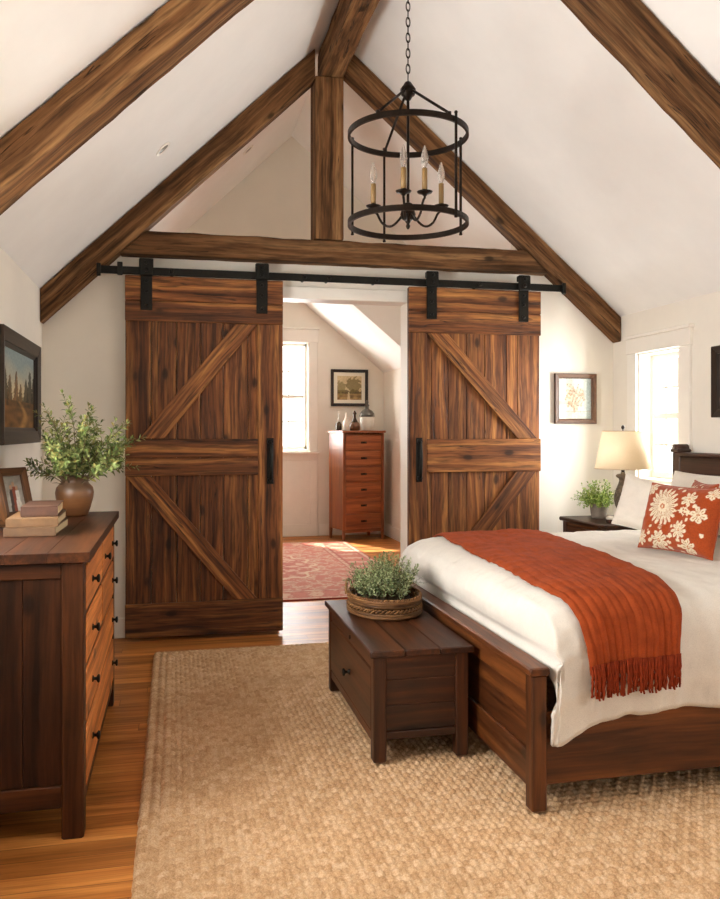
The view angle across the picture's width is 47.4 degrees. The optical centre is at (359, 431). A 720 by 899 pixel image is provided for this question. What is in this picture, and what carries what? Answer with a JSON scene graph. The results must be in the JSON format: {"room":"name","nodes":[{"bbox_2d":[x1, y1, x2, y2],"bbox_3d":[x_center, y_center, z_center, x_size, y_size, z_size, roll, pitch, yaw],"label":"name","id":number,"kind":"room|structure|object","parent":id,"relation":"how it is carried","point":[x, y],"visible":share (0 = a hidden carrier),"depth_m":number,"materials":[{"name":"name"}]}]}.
{"room":"bedroom","nodes":[
{"label":"bedroom","id":0,"kind":"room"},
{"bbox_2d":[0,247,41,500],"bbox_3d":[-1.709,-0.280,3.484,0.200,3.160,12.750,0,0,-13],"label":"wall","id":1,"kind":"structure","parent":0,"point":[19,295],"depth_m":4.35,"materials":[{"name":"paint"}]},
{"bbox_2d":[0,324,40,444],"bbox_3d":[-1.750,-0.215,4.226,0.044,0.550,1.055,0,0,-13],"label":"framed painting","id":2,"kind":"object","parent":1,"relation":"attached to","point":[20,358],"visible":0.99,"depth_m":4.20},
{"bbox_2d":[5,346,32,427],"bbox_3d":[-1.757,-0.215,4.224,0.001,0.420,0.925,0,0,-13],"label":"picture","id":3,"kind":"object","parent":2,"relation":"attached to","point":[18,367],"depth_m":4.21},
{"bbox_2d":[0,534,400,898],"bbox_3d":[0.286,1.360,3.934,4.290,0.120,13.150,0,0,-13],"label":"floor","id":4,"kind":"structure","parent":0,"point":[36,863],"depth_m":2.93,"materials":[{"name":"brown wood"}]},
{"bbox_2d":[0,511,118,839],"bbox_3d":[-1.262,0.842,3.237,0.521,0.917,1.396,0,0,-13],"label":"dresser","id":5,"kind":"object","parent":4,"relation":"on","point":[57,619],"visible":0.98,"depth_m":2.62,"materials":[{"name":"brown wood"}]},
{"bbox_2d":[0,484,7,527],"bbox_3d":[-1.449,0.291,3.191,0.086,0.174,0.150,0,0,15],"label":"photo frame","id":6,"kind":"object","parent":5,"relation":"on","point":[3,512],"visible":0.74,"depth_m":3.24,"materials":[{"name":"brown wood"}]},
{"bbox_2d":[0,467,31,516],"bbox_3d":[-1.510,0.266,3.570,0.092,0.222,0.170,0,0,21],"label":"photo frame","id":7,"kind":"object","parent":5,"relation":"on","point":[14,482],"visible":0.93,"depth_m":3.58,"materials":[{"name":"brown wood"}]},
{"bbox_2d":[3,475,24,511],"bbox_3d":[-1.505,0.267,3.568,0.038,0.152,0.102,0,0,21],"label":"photograph","id":8,"kind":"object","parent":7,"relation":"attached to","point":[13,485],"depth_m":3.57},
{"bbox_2d":[3,518,68,536],"bbox_3d":[-1.240,0.365,3.157,0.180,0.033,0.335,0,0,-12],"label":"book","id":9,"kind":"object","parent":5,"relation":"on","point":[24,531],"visible":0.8,"depth_m":3.00,"materials":[{"name":"beige paper"}]},
{"bbox_2d":[6,510,66,527],"bbox_3d":[-1.241,0.332,3.159,0.180,0.032,0.330,0,0,-14],"label":"book","id":10,"kind":"object","parent":9,"relation":"on","point":[14,521],"visible":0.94,"depth_m":3.01,"materials":[{"name":"beige paper"}]},
{"bbox_2d":[20,500,63,516],"bbox_3d":[-1.232,0.296,3.187,0.130,0.038,0.280,0,0,-16],"label":"book","id":11,"kind":"object","parent":10,"relation":"on","point":[42,508],"visible":1,"depth_m":3.06,"materials":[{"name":"brown paper"}]},
{"bbox_2d":[22,389,145,515],"bbox_3d":[-1.258,0.094,3.791,0.531,0.576,0.721,0,0,-39],"label":"potted plant","id":12,"kind":"object","parent":5,"relation":"on","point":[77,493],"visible":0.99,"depth_m":3.70,"materials":[{"name":"green plant"}]},
{"bbox_2d":[282,541,376,601],"bbox_3d":[-0.977,1.294,7.853,2.380,0.011,3.240,0,0,-13],"label":"rug","id":13,"kind":"object","parent":4,"relation":"on","point":[311,570],"visible":0.3,"depth_m":7.74,"materials":[{"name":"fabric"}]},
{"bbox_2d":[328,430,385,540],"bbox_3d":[-0.041,0.641,10.025,0.586,1.318,0.438,0,0,-27],"label":"chest","id":14,"kind":"object","parent":4,"relation":"on","point":[356,457],"visible":0.99,"depth_m":9.86,"materials":[{"name":"brown wood"}]},
{"bbox_2d":[336,411,341,429],"bbox_3d":[-0.258,-0.137,9.957,0.076,0.236,0.076,0,0,-13],"label":"bottle","id":15,"kind":"object","parent":14,"relation":"on","point":[338,424],"visible":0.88,"depth_m":9.93,"materials":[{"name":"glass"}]},
{"bbox_2d":[343,413,349,429],"bbox_3d":[-0.164,-0.126,9.904,0.080,0.213,0.080,0,0,-13],"label":"bottle","id":16,"kind":"object","parent":14,"relation":"on","point":[346,424],"visible":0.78,"depth_m":9.88,"materials":[{"name":"white ceramic"}]},
{"bbox_2d":[350,411,359,429],"bbox_3d":[-0.066,-0.140,9.975,0.136,0.242,0.136,0,0,-13],"label":"bottle","id":17,"kind":"object","parent":14,"relation":"on","point":[354,424],"visible":0.83,"depth_m":9.93,"materials":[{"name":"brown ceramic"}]},
{"bbox_2d":[359,400,374,429],"bbox_3d":[0.086,-0.205,10.074,0.192,0.373,0.192,0,0,-13],"label":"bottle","id":18,"kind":"object","parent":14,"relation":"on","point":[366,416],"visible":0.99,"depth_m":10.01,"materials":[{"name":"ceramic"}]},
{"bbox_2d":[131,642,719,898],"bbox_3d":[0.456,1.291,3.227,2.555,0.019,3.795,0,0,-13],"label":"jute rug","id":19,"kind":"object","parent":4,"relation":"on","point":[261,780],"visible":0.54,"depth_m":2.79,"materials":[{"name":"beige wicker"}]},
{"bbox_2d":[325,600,473,762],"bbox_3d":[0.129,1.062,3.671,0.437,0.436,0.991,0,0,-13],"label":"chest","id":20,"kind":"object","parent":19,"relation":"on","point":[408,678],"visible":0.91,"depth_m":3.24,"materials":[{"name":"brown wood"}]},
{"bbox_2d":[345,578,421,620],"bbox_3d":[0.113,0.774,3.860,0.349,0.138,0.458,0,0,-16],"label":"basket tray","id":21,"kind":"object","parent":20,"relation":"on","point":[353,600],"visible":0.66,"depth_m":3.67,"materials":[{"name":"wicker"}]},
{"bbox_2d":[342,551,426,614],"bbox_3d":[0.105,0.696,3.867,0.381,0.270,0.434,0,0,-5],"label":"potted plant","id":22,"kind":"object","parent":21,"relation":"in","point":[383,585],"visible":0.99,"depth_m":3.79,"materials":[{"name":"green plant"}]},
{"bbox_2d":[395,444,719,812],"bbox_3d":[1.288,0.687,3.879,1.905,1.227,2.024,0,0,-13],"label":"bed","id":23,"kind":"object","parent":4,"relation":"on","point":[508,711],"visible":0.52,"depth_m":2.91,"materials":[{"name":"brown wood"}]},
{"bbox_2d":[399,530,719,746],"bbox_3d":[1.270,0.807,3.867,1.757,0.509,1.956,0,0,-13],"label":"duvet","id":24,"kind":"object","parent":23,"relation":"on","point":[537,622],"visible":0.46,"depth_m":2.95,"materials":[{"name":"fabric"}]},
{"bbox_2d":[434,528,681,700],"bbox_3d":[0.836,0.717,3.766,0.585,0.372,2.012,0,0,-9],"label":"throw blanket","id":25,"kind":"object","parent":24,"relation":"on","point":[629,618],"visible":0.96,"depth_m":2.86,"materials":[{"name":"orange fabric"}]},
{"bbox_2d":[611,473,670,530],"bbox_3d":[1.495,0.386,4.207,0.155,0.333,0.439,0,0,-33],"label":"bed pillow","id":26,"kind":"object","parent":24,"relation":"on","point":[632,504],"visible":0.34,"depth_m":4.24,"materials":[{"name":"fabric"}]},
{"bbox_2d":[638,482,719,560],"bbox_3d":[1.477,0.402,3.779,0.176,0.313,0.451,0,0,-24],"label":"throw pillow","id":27,"kind":"object","parent":24,"relation":"on","point":[686,520],"visible":1,"depth_m":3.69,"materials":[{"name":"fabric"}]},
{"bbox_2d":[671,471,719,535],"bbox_3d":[1.894,0.392,4.548,0.186,0.326,0.626,0,0,-13],"label":"bed pillow","id":28,"kind":"object","parent":24,"relation":"on","point":[680,479],"visible":0.27,"depth_m":4.61,"materials":[{"name":"fabric"}]},
{"bbox_2d":[691,480,718,487],"bbox_3d":[1.691,0.402,4.083,0.125,0.310,0.348,0,0,6],"label":"throw pillow","id":29,"kind":"object","parent":24,"relation":"on","point":[696,484],"visible":0.09,"depth_m":4.08,"materials":[{"name":"fabric"}]},
{"bbox_2d":[559,515,636,531],"bbox_3d":[1.649,0.935,5.344,0.510,0.730,0.540,0,0,-13],"label":"nightstand","id":30,"kind":"object","parent":4,"relation":"on","point":[570,523],"visible":0.16,"depth_m":5.28,"materials":[{"name":"brown wood"}]},
{"bbox_2d":[570,479,614,518],"bbox_3d":[1.577,0.438,5.458,0.323,0.261,0.289,0,0,-2],"label":"potted plant","id":31,"kind":"object","parent":30,"relation":"on","point":[599,503],"visible":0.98,"depth_m":5.38,"materials":[{"name":"green plant"}]},
{"bbox_2d":[606,516,613,522],"bbox_3d":[1.573,0.547,5.137,0.066,0.043,0.064,0,0,-13],"label":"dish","id":32,"kind":"object","parent":30,"relation":"on","point":[609,519],"visible":0.7,"depth_m":5.12,"materials":[{"name":"white ceramic"}]},
{"bbox_2d":[594,425,651,507],"bbox_3d":[1.694,0.262,5.282,0.357,0.614,0.357,0,0,-13],"label":"table lamp","id":33,"kind":"object","parent":30,"relation":"on","point":[622,450],"visible":0.74,"depth_m":5.16,"materials":[{"name":"beige fabric"}]},
{"bbox_2d":[184,136,404,243],"bbox_3d":[-0.532,-1.997,7.312,3.020,1.394,0.100,0,0,-13],"label":"wall","id":34,"kind":"structure","parent":0,"point":[274,200],"depth_m":7.22,"materials":[{"name":"paint"}]},
{"bbox_2d":[283,327,319,536],"bbox_3d":[-0.990,-0.001,10.207,0.971,2.601,0.170,0,0,-13],"label":"wall","id":35,"kind":"structure","parent":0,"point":[300,466],"depth_m":10.24,"materials":[{"name":"white paint"}]},
{"bbox_2d":[42,244,612,617],"bbox_3d":[-0.083,-0.080,5.568,3.890,2.759,0.140,0,0,-13],"label":"wall","id":36,"kind":"structure","parent":0,"point":[83,342],"depth_m":5.35,"materials":[{"name":"paint"}]},
{"bbox_2d":[114,617,124,638],"bbox_3d":[-1.299,1.235,5.214,1.360,0.130,0.015,0,0,-13],"label":"baseboard","id":37,"kind":"structure","parent":36,"relation":"attached to","point":[119,627],"depth_m":5.16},
{"bbox_2d":[96,262,565,293],"bbox_3d":[-0.106,-1.000,5.410,3.109,0.090,0.156,0,0,-13],"label":"barn door track","id":38,"kind":"object","parent":36,"relation":"attached to","point":[119,269],"visible":0.98,"depth_m":5.33,"materials":[{"name":"black metal"}]},
{"bbox_2d":[125,258,282,638],"bbox_3d":[-0.971,0.102,5.156,0.978,2.347,0.113,0,0,-13],"label":"barn door","id":39,"kind":"structure","parent":38,"relation":"hanging from","point":[226,409],"depth_m":5.17,"materials":[{"name":"brown wood"}]},
{"bbox_2d":[407,271,540,546],"bbox_3d":[0.790,0.102,5.553,0.947,2.347,0.113,0,0,-13],"label":"barn door","id":40,"kind":"structure","parent":38,"relation":"hanging from","point":[474,443],"depth_m":5.57,"materials":[{"name":"brown wood"}]},
{"bbox_2d":[120,231,547,275],"bbox_3d":[-0.096,-1.180,5.435,2.869,0.155,0.110,0,0,-13],"label":"tie beam","id":41,"kind":"structure","parent":36,"relation":"attached to","point":[150,244],"depth_m":5.37,"materials":[{"name":"brown wood"}]},
{"bbox_2d":[311,76,343,240],"bbox_3d":[-0.220,-1.788,5.447,0.189,1.060,0.201,0,0,-13],"label":"post","id":42,"kind":"object","parent":41,"relation":"on","point":[327,93],"visible":0.94,"depth_m":5.35,"materials":[{"name":"brown wood"}]},
{"bbox_2d":[283,286,406,571],"bbox_3d":[-0.121,0.170,5.560,1.080,2.260,0.180,0,0,-13],"label":"trim","id":43,"kind":"structure","parent":36,"relation":"attached to","point":[295,294],"depth_m":5.57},
{"bbox_2d":[554,373,596,423],"bbox_3d":[1.536,-0.237,5.846,0.320,0.358,0.029,0,0,-13],"label":"framed print","id":44,"kind":"object","parent":36,"relation":"attached to","point":[575,395],"visible":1,"depth_m":5.85,"materials":[{"name":"brown glass"}]},
{"bbox_2d":[559,378,590,418],"bbox_3d":[1.535,-0.237,5.851,0.260,0.298,0.001,0,0,-13],"label":"picture","id":45,"kind":"object","parent":44,"relation":"attached to","point":[574,394],"depth_m":5.85},
{"bbox_2d":[283,302,383,535],"bbox_3d":[-1.400,-0.280,10.181,3.750,3.160,0.180,0,0,-13],"label":"wall","id":46,"kind":"structure","parent":0,"point":[334,351],"depth_m":10.31,"materials":[{"name":"paint"}]},
{"bbox_2d":[331,369,367,405],"bbox_3d":[-0.132,-0.557,10.360,0.478,0.465,0.029,0,0,-13],"label":"framed print","id":47,"kind":"object","parent":46,"relation":"attached to","point":[349,387],"visible":1,"depth_m":10.36},
{"bbox_2d":[337,376,361,399],"bbox_3d":[-0.133,-0.557,10.364,0.314,0.301,0.001,0,0,-13],"label":"picture","id":48,"kind":"object","parent":47,"relation":"attached to","point":[348,387],"depth_m":10.36},
{"bbox_2d":[319,523,380,535],"bbox_3d":[-0.105,1.225,10.372,0.840,0.150,0.018,0,0,-13],"label":"baseboard","id":49,"kind":"structure","parent":46,"relation":"attached to","point":[323,528],"depth_m":10.31,"materials":[{"name":"beige wood"}]},
{"bbox_2d":[304,303,400,372],"bbox_3d":[-0.117,-1.258,9.584,1.210,1.003,1.550,0,0,-13],"label":"ceiling","id":50,"kind":"structure","parent":0,"point":[374,331],"depth_m":9.39,"materials":[{"name":"paint"}]},
{"bbox_2d":[0,0,719,316],"bbox_3d":[0.622,-1.867,2.447,4.390,2.094,10.100,0,0,-13],"label":"ceiling","id":51,"kind":"structure","parent":0,"point":[560,130],"depth_m":4.52,"materials":[{"name":"paint"}]},
{"bbox_2d":[0,0,253,214],"bbox_3d":[-0.647,-1.607,3.176,1.727,1.851,0.205,0,0,-13],"label":"rafter","id":52,"kind":"object","parent":51,"relation":"attached to","point":[97,95],"visible":1,"depth_m":3.03,"materials":[{"name":"brown wood"}]},
{"bbox_2d":[156,142,169,155],"bbox_3d":[-1.096,-1.578,4.571,0.077,0.074,0.104,0,0,-13],"label":"recessed light","id":53,"kind":"object","parent":51,"relation":"in","point":[164,147],"visible":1,"depth_m":4.57,"materials":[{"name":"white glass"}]},
{"bbox_2d":[40,49,314,323],"bbox_3d":[-1.125,-1.580,5.199,1.685,1.825,0.115,0,0,-13],"label":"rafter","id":54,"kind":"object","parent":51,"relation":"attached to","point":[56,293],"visible":0.95,"depth_m":5.14,"materials":[{"name":"brown wood"}]},
{"bbox_2d":[243,145,252,154],"bbox_3d":[-0.860,-2.172,6.316,0.077,0.074,0.104,0,0,-13],"label":"recessed light","id":55,"kind":"object","parent":51,"relation":"in","point":[250,147],"visible":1,"depth_m":6.31,"materials":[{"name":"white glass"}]},
{"bbox_2d":[318,0,379,77],"bbox_3d":[0.667,-2.428,1.623,0.151,0.222,8.052,0,0,-13],"label":"ridge beam","id":56,"kind":"structure","parent":51,"relation":"attached to","point":[350,19],"depth_m":4.88,"materials":[{"name":"brown wood"}]},
{"bbox_2d":[348,0,468,242],"bbox_3d":[0.215,-1.606,3.631,0.541,1.422,0.544,0,0,-13],"label":"chandelier","id":57,"kind":"object","parent":56,"relation":"hanging from","point":[407,91],"visible":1,"depth_m":3.61,"materials":[{"name":"brown metal"}]},
{"bbox_2d":[343,55,620,342],"bbox_3d":[0.862,-1.591,5.647,2.005,1.898,0.116,0,0,-13],"label":"rafter","id":58,"kind":"object","parent":51,"relation":"attached to","point":[361,79],"visible":0.84,"depth_m":5.61,"materials":[{"name":"brown wood"}]},
{"bbox_2d":[561,0,719,168],"bbox_3d":[1.330,-1.581,3.580,2.002,1.908,0.184,0,0,-13],"label":"rafter","id":59,"kind":"object","parent":51,"relation":"attached to","point":[628,30],"visible":1,"depth_m":3.52,"materials":[{"name":"brown wood"}]},
{"bbox_2d":[384,368,400,529],"bbox_3d":[0.885,-0.280,8.232,0.150,3.160,4.630,0,0,-13],"label":"wall","id":60,"kind":"structure","parent":0,"point":[392,379],"depth_m":10.05,"materials":[{"name":"paint"}]},
{"bbox_2d":[384,523,400,541],"bbox_3d":[0.805,1.225,8.203,0.018,0.150,4.610,0,0,-13],"label":"baseboard","id":61,"kind":"structure","parent":60,"relation":"attached to","point":[390,531],"depth_m":9.98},
{"bbox_2d":[613,291,719,514],"bbox_3d":[2.806,0.240,2.058,0.200,2.120,7.980,0,0,-13],"label":"wall","id":62,"kind":"structure","parent":0,"point":[703,311],"depth_m":5.01,"materials":[{"name":"paint"}]},
{"bbox_2d":[623,323,693,484],"bbox_3d":[1.996,-0.111,5.376,0.200,1.102,0.760,0,0,-13],"label":"window","id":63,"kind":"structure","parent":62,"relation":"in","point":[642,368],"depth_m":5.49,"materials":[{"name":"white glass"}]},
{"bbox_2d":[711,345,719,417],"bbox_3d":[2.160,-0.292,4.401,0.027,0.415,0.835,0,0,-13],"label":"framed print","id":64,"kind":"object","parent":62,"relation":"attached to","point":[715,350],"visible":1,"depth_m":4.77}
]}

